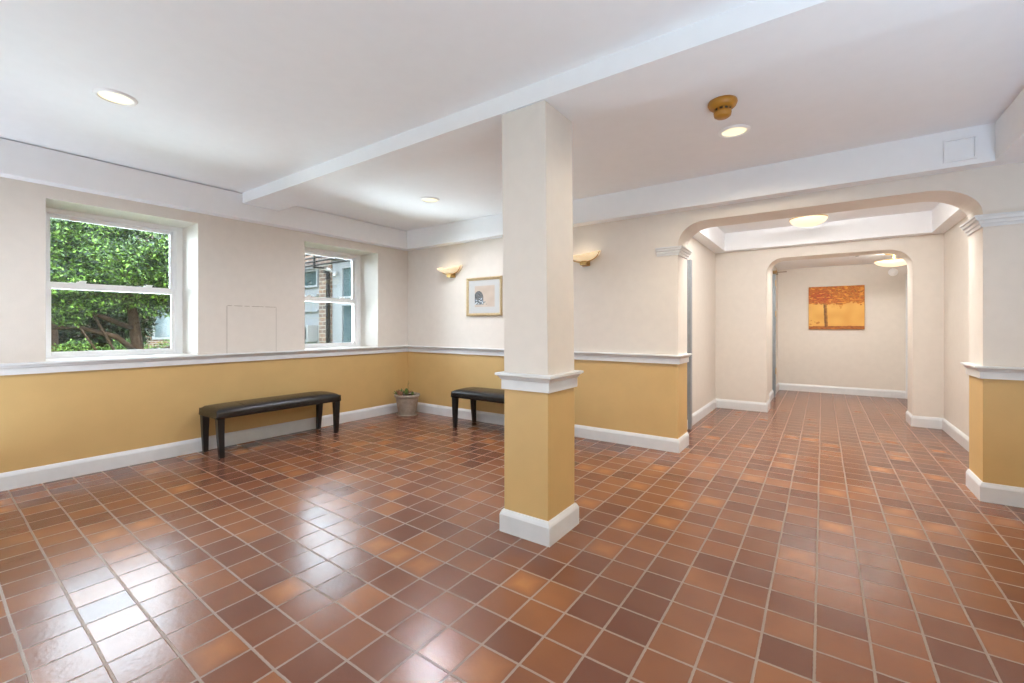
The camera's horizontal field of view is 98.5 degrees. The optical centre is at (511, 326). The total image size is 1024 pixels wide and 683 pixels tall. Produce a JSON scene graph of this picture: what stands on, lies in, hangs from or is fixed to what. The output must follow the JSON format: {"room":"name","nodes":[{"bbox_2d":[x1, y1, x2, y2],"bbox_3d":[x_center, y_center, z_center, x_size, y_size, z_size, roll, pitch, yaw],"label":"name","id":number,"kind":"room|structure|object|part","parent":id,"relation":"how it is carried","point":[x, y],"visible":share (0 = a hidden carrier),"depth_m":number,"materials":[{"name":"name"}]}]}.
{"room":"apartment building lobby","nodes":[
{"label":"apartment building lobby","id":0,"kind":"room"},
{"bbox_2d":[0,177,407,472],"bbox_3d":[-3.924,-0.077,3.442,0.540,2.555,8.310,0,0,35],"label":"wall","id":1,"kind":"structure","parent":0,"point":[56,417],"depth_m":4.27,"materials":[{"name":"beige paint"}]},
{"bbox_2d":[46,207,182,358],"bbox_3d":[-3.679,-0.367,4.086,0.120,1.266,1.018,0,0,35],"label":"window","id":2,"kind":"structure","parent":1,"relation":"in","point":[175,290],"depth_m":4.15,"materials":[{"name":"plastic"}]},
{"bbox_3d":[-3.685,-0.643,4.090,0.035,0.633,0.908,0,0,35],"label":"sash","id":3,"kind":"part","parent":2,"relation":"part of","materials":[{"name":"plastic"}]},
{"bbox_3d":[-3.653,-0.070,4.068,0.033,0.625,0.908,0,0,35],"label":"sash","id":4,"kind":"part","parent":2,"relation":"part of","materials":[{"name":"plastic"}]},
{"bbox_2d":[0,403,397,491],"bbox_3d":[-3.797,1.135,3.138,0.018,0.130,7.960,0,0,35],"label":"baseboard","id":5,"kind":"structure","parent":1,"relation":"attached to","point":[10,480],"depth_m":3.96,"materials":[{"name":"white wood"}]},
{"bbox_2d":[0,345,407,375],"bbox_3d":[-3.784,0.311,3.129,0.048,0.087,7.960,0,0,35],"label":"chair rail","id":6,"kind":"object","parent":1,"relation":"attached to","point":[117,363],"visible":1,"depth_m":4.05,"materials":[{"name":"white wood"}]},
{"bbox_2d":[227,305,275,353],"bbox_3d":[-2.739,0.025,4.656,0.007,0.486,0.492,0,0,35],"label":"access panel","id":7,"kind":"object","parent":1,"relation":"attached to","point":[249,329],"visible":1,"depth_m":4.64,"materials":[{"name":"beige paint"}]},
{"bbox_2d":[305,247,359,347],"bbox_3d":[-2.472,-0.367,5.800,0.120,1.266,1.032,0,0,35],"label":"window","id":8,"kind":"structure","parent":1,"relation":"in","point":[355,259],"depth_m":6.11,"materials":[{"name":"plastic"}]},
{"bbox_3d":[-2.478,-0.643,5.804,0.035,0.633,0.922,0,0,35],"label":"sash","id":9,"kind":"part","parent":8,"relation":"part of","materials":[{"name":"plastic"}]},
{"bbox_3d":[-2.446,-0.070,5.782,0.033,0.625,0.922,0,0,35],"label":"sash","id":10,"kind":"part","parent":8,"relation":"part of","materials":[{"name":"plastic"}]},
{"bbox_2d":[0,390,1023,682],"bbox_3d":[0.409,1.275,3.534,7.600,0.150,13.950,0,0,35],"label":"floor","id":11,"kind":"structure","parent":0,"point":[814,537],"depth_m":2.21,"materials":[{"name":"tile"}]},
{"bbox_2d":[199,391,340,458],"bbox_3d":[-2.467,0.966,4.611,0.412,0.468,1.256,0,0,35],"label":"bench","id":12,"kind":"object","parent":11,"relation":"on","point":[219,412],"visible":1,"depth_m":4.32,"materials":[{"name":"black leather"}]},
{"bbox_3d":[-2.942,1.014,4.224,0.062,0.372,0.062,0,0,35],"label":"leg","id":13,"kind":"part","parent":12,"relation":"part of","materials":[{"name":"black wood"}]},
{"bbox_3d":[-2.672,1.014,4.034,0.062,0.372,0.062,0,0,35],"label":"leg","id":14,"kind":"part","parent":12,"relation":"part of","materials":[{"name":"black wood"}]},
{"bbox_3d":[-2.467,0.785,4.611,0.406,0.106,1.256,0,0,35],"label":"seat","id":15,"kind":"part","parent":12,"relation":"part of","materials":[{"name":"black leather"}]},
{"bbox_3d":[-2.262,1.014,5.189,0.062,0.372,0.062,0,0,35],"label":"leg","id":16,"kind":"part","parent":12,"relation":"part of","materials":[{"name":"black wood"}]},
{"bbox_3d":[-1.992,1.014,4.999,0.062,0.372,0.062,0,0,35],"label":"leg","id":17,"kind":"part","parent":12,"relation":"part of","materials":[{"name":"black wood"}]},
{"bbox_2d":[394,381,419,416],"bbox_3d":[-1.428,0.962,6.008,0.347,0.476,0.344,0,0,35],"label":"potted plant","id":18,"kind":"object","parent":11,"relation":"on","point":[406,401],"visible":1,"depth_m":5.90,"materials":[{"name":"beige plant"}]},
{"bbox_3d":[-1.427,1.048,6.007,0.344,0.273,0.344,0,0,35],"label":"pot","id":19,"kind":"part","parent":18,"relation":"part of","materials":[{"name":"grey ceramic"}]},
{"bbox_2d":[451,387,503,427],"bbox_3d":[-0.101,0.966,5.067,1.256,0.468,0.412,0,0,35],"label":"bench","id":20,"kind":"object","parent":11,"relation":"on","point":[473,394],"visible":0.53,"depth_m":5.17,"materials":[{"name":"black leather"}]},
{"bbox_3d":[-0.679,1.014,5.272,0.062,0.372,0.062,0,0,35],"label":"leg","id":21,"kind":"part","parent":20,"relation":"part of","materials":[{"name":"black wood"}]},
{"bbox_3d":[-0.488,1.014,5.542,0.062,0.372,0.062,0,0,35],"label":"leg","id":22,"kind":"part","parent":20,"relation":"part of","materials":[{"name":"black wood"}]},
{"bbox_3d":[-0.101,0.785,5.067,1.256,0.106,0.406,0,0,35],"label":"seat","id":23,"kind":"part","parent":20,"relation":"part of","materials":[{"name":"black leather"}]},
{"bbox_2d":[495,100,583,546],"bbox_3d":[0.168,-0.025,2.644,0.380,2.450,0.398,0,0,35],"label":"column","id":24,"kind":"structure","parent":11,"relation":"on","point":[538,378],"depth_m":2.52,"materials":[{"name":"beige paint"}]},
{"bbox_3d":[0.168,0.315,2.644,0.380,0.097,0.398,0,0,35],"label":"chair rail","id":25,"kind":"part","parent":24,"relation":"part of","materials":[{"name":"white wood"}]},
{"bbox_2d":[0,0,1023,232],"bbox_3d":[-0.331,-1.478,2.483,7.600,0.245,11.380,0,0,35],"label":"ceiling","id":26,"kind":"structure","parent":0,"point":[239,96],"depth_m":2.46,"materials":[{"name":"white paint"}]},
{"bbox_2d":[92,88,137,106],"bbox_3d":[-2.335,-1.349,2.598,0.204,0.012,0.204,0,0,35],"label":"recessed light","id":27,"kind":"object","parent":26,"relation":"in","point":[112,96],"visible":1,"depth_m":2.59,"materials":[{"name":"plastic"}]},
{"bbox_2d":[0,138,411,250],"bbox_3d":[-3.751,-1.228,3.106,0.130,0.255,7.960,0,0,35],"label":"beam","id":28,"kind":"structure","parent":26,"relation":"attached to","point":[18,161],"depth_m":3.93,"materials":[{"name":"white paint"}]},
{"bbox_2d":[420,197,439,202],"bbox_3d":[-0.872,-1.349,4.686,0.204,0.012,0.204,0,0,35],"label":"recessed light","id":29,"kind":"object","parent":26,"relation":"in","point":[424,199],"visible":1,"depth_m":4.68,"materials":[{"name":"plastic"}]},
{"bbox_2d":[243,0,992,210],"bbox_3d":[-0.276,-1.302,2.956,5.725,0.105,0.364,0,0,35],"label":"ceiling beam","id":30,"kind":"structure","parent":26,"relation":"attached to","point":[757,34],"depth_m":2.22,"materials":[{"name":"white paint"}]},
{"bbox_2d":[407,123,994,249],"bbox_3d":[0.893,-1.228,4.616,5.725,0.255,0.144,0,0,35],"label":"beam","id":31,"kind":"structure","parent":26,"relation":"attached to","point":[920,156],"depth_m":3.63,"materials":[{"name":"white paint"}]},
{"bbox_2d":[708,95,737,119],"bbox_3d":[1.267,-1.306,2.654,0.164,0.097,0.164,0,0,35],"label":"smoke detector","id":32,"kind":"object","parent":26,"relation":"attached to","point":[721,106],"visible":1,"depth_m":2.61,"materials":[{"name":"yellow plastic"}]},
{"bbox_2d":[718,124,750,137],"bbox_3d":[1.535,-1.349,3.048,0.204,0.012,0.204,0,0,35],"label":"recessed light","id":33,"kind":"object","parent":26,"relation":"in","point":[732,131],"visible":1,"depth_m":3.04,"materials":[{"name":"plastic"}]},
{"bbox_2d":[789,214,827,226],"bbox_3d":[3.559,-1.282,5.297,0.392,0.147,0.392,0,0,35],"label":"lamp","id":34,"kind":"object","parent":26,"relation":"attached to","point":[811,220],"visible":0.96,"depth_m":5.19,"materials":[{"name":"white glass"}]},
{"bbox_2d":[692,202,966,253],"bbox_3d":[3.355,-1.228,4.890,2.475,0.255,2.440,0,0,35],"label":"ceiling","id":35,"kind":"structure","parent":26,"relation":"attached to","point":[939,220],"depth_m":5.59,"materials":[{"name":"white paint"}]},
{"bbox_2d":[989,89,1023,166],"bbox_3d":[1.317,-1.228,-0.462,0.815,0.255,7.960,0,0,35],"label":"ceiling beam","id":36,"kind":"structure","parent":26,"relation":"attached to","point":[1009,127],"depth_m":2.73,"materials":[{"name":"white paint"}]},
{"bbox_2d":[687,238,714,413],"bbox_3d":[2.265,-0.077,5.657,0.190,2.555,2.440,0,0,35],"label":"wall","id":37,"kind":"structure","parent":0,"point":[703,258],"depth_m":5.89,"materials":[{"name":"beige paint"}]},
{"bbox_2d":[687,259,691,429],"bbox_3d":[2.092,0.205,5.205,0.048,1.990,0.080,0,0,35],"label":"door","id":38,"kind":"structure","parent":37,"relation":"in","point":[689,262],"depth_m":5.17,"materials":[{"name":"grey paint"}]},
{"bbox_2d":[408,162,1023,487],"bbox_3d":[1.315,-0.077,4.620,6.670,2.555,0.350,0,0,35],"label":"wall","id":39,"kind":"structure","parent":0,"point":[629,299],"depth_m":4.36,"materials":[{"name":"beige paint"}]},
{"bbox_2d":[437,265,461,277],"bbox_3d":[-0.863,-0.734,5.801,0.374,0.158,0.228,0,0,35],"label":"wall sconce","id":40,"kind":"object","parent":39,"relation":"attached to","point":[451,272],"visible":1,"depth_m":5.77,"materials":[{"name":"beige glass"}]},
{"bbox_3d":[-0.864,-0.759,5.799,0.360,0.108,0.225,0,0,35],"label":"lamp shade","id":41,"kind":"part","parent":40,"relation":"part of","materials":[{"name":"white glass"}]},
{"bbox_2d":[466,276,501,315],"bbox_3d":[-0.358,-0.385,5.567,0.570,0.490,0.028,0,0,35],"label":"framed print","id":42,"kind":"object","parent":39,"relation":"attached to","point":[483,294],"visible":1,"depth_m":5.57,"materials":[{"name":"white paper"}]},
{"bbox_2d":[407,346,691,363],"bbox_3d":[0.143,0.311,5.416,3.838,0.087,0.398,0,0,35],"label":"chair rail","id":43,"kind":"object","parent":39,"relation":"attached to","point":[599,356],"visible":0.81,"depth_m":4.67,"materials":[{"name":"white wood"}]},
{"bbox_2d":[416,402,688,452],"bbox_3d":[0.140,1.135,5.437,3.808,0.130,0.368,0,0,35],"label":"baseboard","id":44,"kind":"structure","parent":39,"relation":"attached to","point":[674,445],"depth_m":4.63,"materials":[{"name":"white wood"}]},
{"bbox_2d":[573,250,600,266],"bbox_3d":[0.727,-0.734,4.681,0.374,0.158,0.228,0,0,35],"label":"wall sconce","id":45,"kind":"object","parent":39,"relation":"attached to","point":[585,258],"visible":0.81,"depth_m":4.64,"materials":[{"name":"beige glass"}]},
{"bbox_3d":[0.727,-0.759,4.680,0.360,0.108,0.225,0,0,35],"label":"lamp shade","id":46,"kind":"part","parent":45,"relation":"part of","materials":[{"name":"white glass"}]},
{"bbox_2d":[655,245,691,258],"bbox_3d":[1.611,-0.729,4.381,0.250,0.078,0.400,0,0,35],"label":"trim","id":47,"kind":"structure","parent":39,"relation":"attached to","point":[682,251],"depth_m":4.25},
{"bbox_2d":[960,210,1023,235],"bbox_3d":[3.662,-0.729,2.938,0.895,0.078,0.400,0,0,35],"label":"trim","id":48,"kind":"structure","parent":39,"relation":"attached to","point":[976,222],"depth_m":3.00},
{"bbox_2d":[960,362,1023,380],"bbox_3d":[3.663,0.311,2.938,0.893,0.087,0.398,0,0,35],"label":"chair rail","id":49,"kind":"object","parent":39,"relation":"attached to","point":[979,371],"visible":1,"depth_m":2.99,"materials":[{"name":"white wood"}]},
{"bbox_2d":[966,469,1023,507],"bbox_3d":[3.684,1.135,2.942,0.863,0.130,0.368,0,0,35],"label":"baseboard","id":50,"kind":"structure","parent":39,"relation":"attached to","point":[985,492],"depth_m":3.00,"materials":[{"name":"white wood"}]},
{"bbox_2d":[769,266,777,392],"bbox_3d":[4.349,0.052,7.566,0.200,2.295,2.320,0,0,35],"label":"wall","id":51,"kind":"structure","parent":0,"point":[774,268],"depth_m":7.40,"materials":[{"name":"beige paint"}]},
{"bbox_2d":[772,274,775,396],"bbox_3d":[4.488,0.150,7.545,0.052,2.100,0.095,0,0,35],"label":"door","id":52,"kind":"structure","parent":51,"relation":"in","point":[773,275],"depth_m":7.51,"materials":[{"name":"grey paint"}]},
{"bbox_2d":[715,233,943,417],"bbox_3d":[4.185,-0.077,6.030,2.900,2.555,0.380,0,0,35],"label":"wall","id":53,"kind":"structure","parent":0,"point":[741,277],"depth_m":6.09,"materials":[{"name":"beige paint"}]},
{"bbox_2d":[774,254,900,269],"bbox_3d":[5.075,-1.347,7.208,3.000,0.505,2.570,0,0,35],"label":"ceiling","id":54,"kind":"structure","parent":0,"point":[862,259],"depth_m":7.37,"materials":[{"name":"white paint"}]},
{"bbox_2d":[874,254,906,266],"bbox_3d":[5.626,-0.993,6.496,0.458,0.205,0.458,0,0,35],"label":"lamp","id":55,"kind":"object","parent":54,"relation":"attached to","point":[894,262],"visible":0.77,"depth_m":6.42,"materials":[{"name":"white glass"}]},
{"bbox_3d":[5.626,-0.933,6.496,0.450,0.086,0.450,0,0,35],"label":"lamp shade","id":56,"kind":"part","parent":55,"relation":"part of","materials":[{"name":"white glass"}]},
{"bbox_2d":[778,264,907,390],"bbox_3d":[5.933,0.052,7.992,2.300,2.295,0.200,0,0,35],"label":"wall","id":57,"kind":"structure","parent":0,"point":[874,356],"depth_m":7.85,"materials":[{"name":"beige paint"}]},
{"bbox_2d":[809,285,864,328],"bbox_3d":[5.818,-0.345,7.924,0.810,0.776,0.036,0,0,35],"label":"canvas painting","id":58,"kind":"object","parent":57,"relation":"attached to","point":[830,307],"visible":1,"depth_m":7.89},
{"bbox_2d":[888,268,897,275],"bbox_3d":[6.455,-0.930,7.465,0.130,0.130,0.060,0,0,35],"label":"sensor","id":59,"kind":"object","parent":57,"relation":"attached to","point":[892,272],"visible":1,"depth_m":7.46,"materials":[{"name":"plastic"}]},
{"bbox_2d":[906,274,907,398],"bbox_3d":[6.613,0.160,7.360,0.060,2.080,0.050,0,0,35],"label":"door","id":60,"kind":"structure","parent":57,"relation":"in","point":[906,274],"depth_m":7.35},
{"bbox_2d":[944,216,968,436],"bbox_3d":[4.463,-0.077,4.110,0.235,2.555,2.440,0,0,35],"label":"wall","id":61,"kind":"structure","parent":0,"point":[956,241],"depth_m":4.69,"materials":[{"name":"beige paint"}]},
{"bbox_2d":[687,383,968,451],"bbox_3d":[4.146,1.135,5.984,2.510,0.130,5.140,0,0,35],"label":"baseboard","id":62,"kind":"structure","parent":61,"relation":"attached to","point":[780,386],"depth_m":6.38,"materials":[{"name":"white wood"}]},
{"label":"outside","id":63,"kind":"structure","parent":0,"visible":0},
{"bbox_3d":[-13.979,1.550,19.627,34.540,0.200,44.000,0,0,35],"label":"lawn","id":64,"kind":"structure","parent":63,"visible":0},
{"bbox_2d":[58,222,159,351],"bbox_3d":[-11.598,-0.824,12.374,2.417,4.714,2.875,0,0,35],"label":"evergreen tree","id":65,"kind":"object","parent":64,"relation":"on","point":[65,335],"visible":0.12,"depth_m":12.00,"materials":[{"name":"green plant"}]},
{"bbox_2d":[50,218,169,350],"bbox_3d":[-7.326,-0.432,7.986,2.694,3.789,3.958,0,0,35],"label":"tree","id":66,"kind":"object","parent":64,"relation":"on","point":[69,244],"visible":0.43,"depth_m":7.56,"materials":[{"name":"green plant"}]},
{"bbox_2d":[50,219,169,351],"bbox_3d":[-9.984,-0.988,10.104,2.973,4.899,5.237,0,0,32],"label":"tree","id":67,"kind":"object","parent":64,"relation":"on","point":[54,333],"visible":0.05,"depth_m":10.41,"materials":[{"name":"green plant"}]},
{"bbox_2d":[51,338,169,351],"bbox_3d":[-8.618,0.906,8.778,0.908,1.424,6.067,0,0,35],"label":"hedge","id":68,"kind":"object","parent":64,"relation":"on","point":[71,339],"visible":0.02,"depth_m":8.92,"materials":[{"name":"green plant"}]},
{"bbox_2d":[107,233,169,348],"bbox_3d":[-18.910,-1.650,20.041,6.600,6.200,11.600,0,0,35],"label":"brick house","id":69,"kind":"structure","parent":64,"relation":"on","point":[162,332],"depth_m":19.52,"materials":[{"name":"white brick"}]},
{"bbox_3d":[-15.396,-0.200,19.708,0.010,1.300,0.900,0,0,35],"label":"pane","id":70,"kind":"part","parent":69,"relation":"part of","materials":[{"name":"glass"}]},
{"bbox_2d":[305,254,351,343],"bbox_3d":[-4.657,-0.350,10.929,7.800,3.600,0.690,0,0,35],"label":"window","id":71,"kind":"structure","parent":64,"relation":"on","point":[315,282],"depth_m":10.29,"materials":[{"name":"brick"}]},
{"bbox_3d":[-5.237,-1.180,11.017,1.350,0.340,0.010,0,0,35],"label":"pane","id":72,"kind":"part","parent":71,"relation":"part of","materials":[{"name":"clear glass"}]},
{"bbox_2d":[305,325,317,341],"bbox_3d":[-4.978,0.155,10.681,0.540,0.400,0.263,0,0,35],"label":"air conditioner","id":73,"kind":"object","parent":71,"relation":"attached to","point":[311,331],"visible":0.56,"depth_m":10.50,"materials":[{"name":"white metal"}]},
{"bbox_2d":[323,270,330,342],"bbox_3d":[-4.308,0.055,10.274,0.181,2.790,0.113,0,0,35],"label":"drainpipe","id":74,"kind":"object","parent":71,"relation":"attached to","point":[327,278],"visible":0.63,"depth_m":10.22,"materials":[{"name":"black metal"}]},
{"bbox_2d":[305,254,350,268],"bbox_3d":[-4.496,-1.590,10.203,3.300,0.480,0.252,0,0,35],"label":"fire escape","id":75,"kind":"object","parent":71,"relation":"attached to","point":[314,257],"visible":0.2,"depth_m":10.02,"materials":[{"name":"black metal"}]},
{"bbox_3d":[-4.556,-1.586,10.118,3.300,0.040,0.040,0,0,35],"label":"rail","id":76,"kind":"part","parent":75,"relation":"part of","materials":[{"name":"black metal"}]},
{"bbox_3d":[-4.471,-1.590,10.186,0.040,0.480,0.252,0,0,35],"label":"post","id":77,"kind":"part","parent":75,"relation":"part of","materials":[{"name":"black metal"}]},
{"bbox_3d":[-4.556,-1.498,10.118,3.300,0.040,0.040,0,0,35],"label":"rail","id":78,"kind":"part","parent":75,"relation":"part of","materials":[{"name":"black metal"}]},
{"bbox_3d":[-4.556,-1.410,10.118,3.300,0.040,0.040,0,0,35],"label":"rail","id":79,"kind":"part","parent":75,"relation":"part of","materials":[{"name":"black metal"}]},
{"bbox_2d":[326,268,337,276],"bbox_3d":[-4.097,-1.235,9.987,0.254,0.246,0.282,0,0,-15],"label":"security light","id":80,"kind":"object","parent":71,"relation":"attached to","point":[327,269],"visible":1,"depth_m":10.04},
{"bbox_3d":[-3.541,-1.010,9.823,0.700,0.640,0.010,0,0,35],"label":"pane","id":81,"kind":"part","parent":71,"relation":"part of","materials":[{"name":"clear glass"}]},
{"bbox_3d":[-3.541,-0.065,9.823,0.700,0.830,0.010,0,0,35],"label":"pane","id":82,"kind":"part","parent":71,"relation":"part of","materials":[{"name":"clear glass"}]}
]}

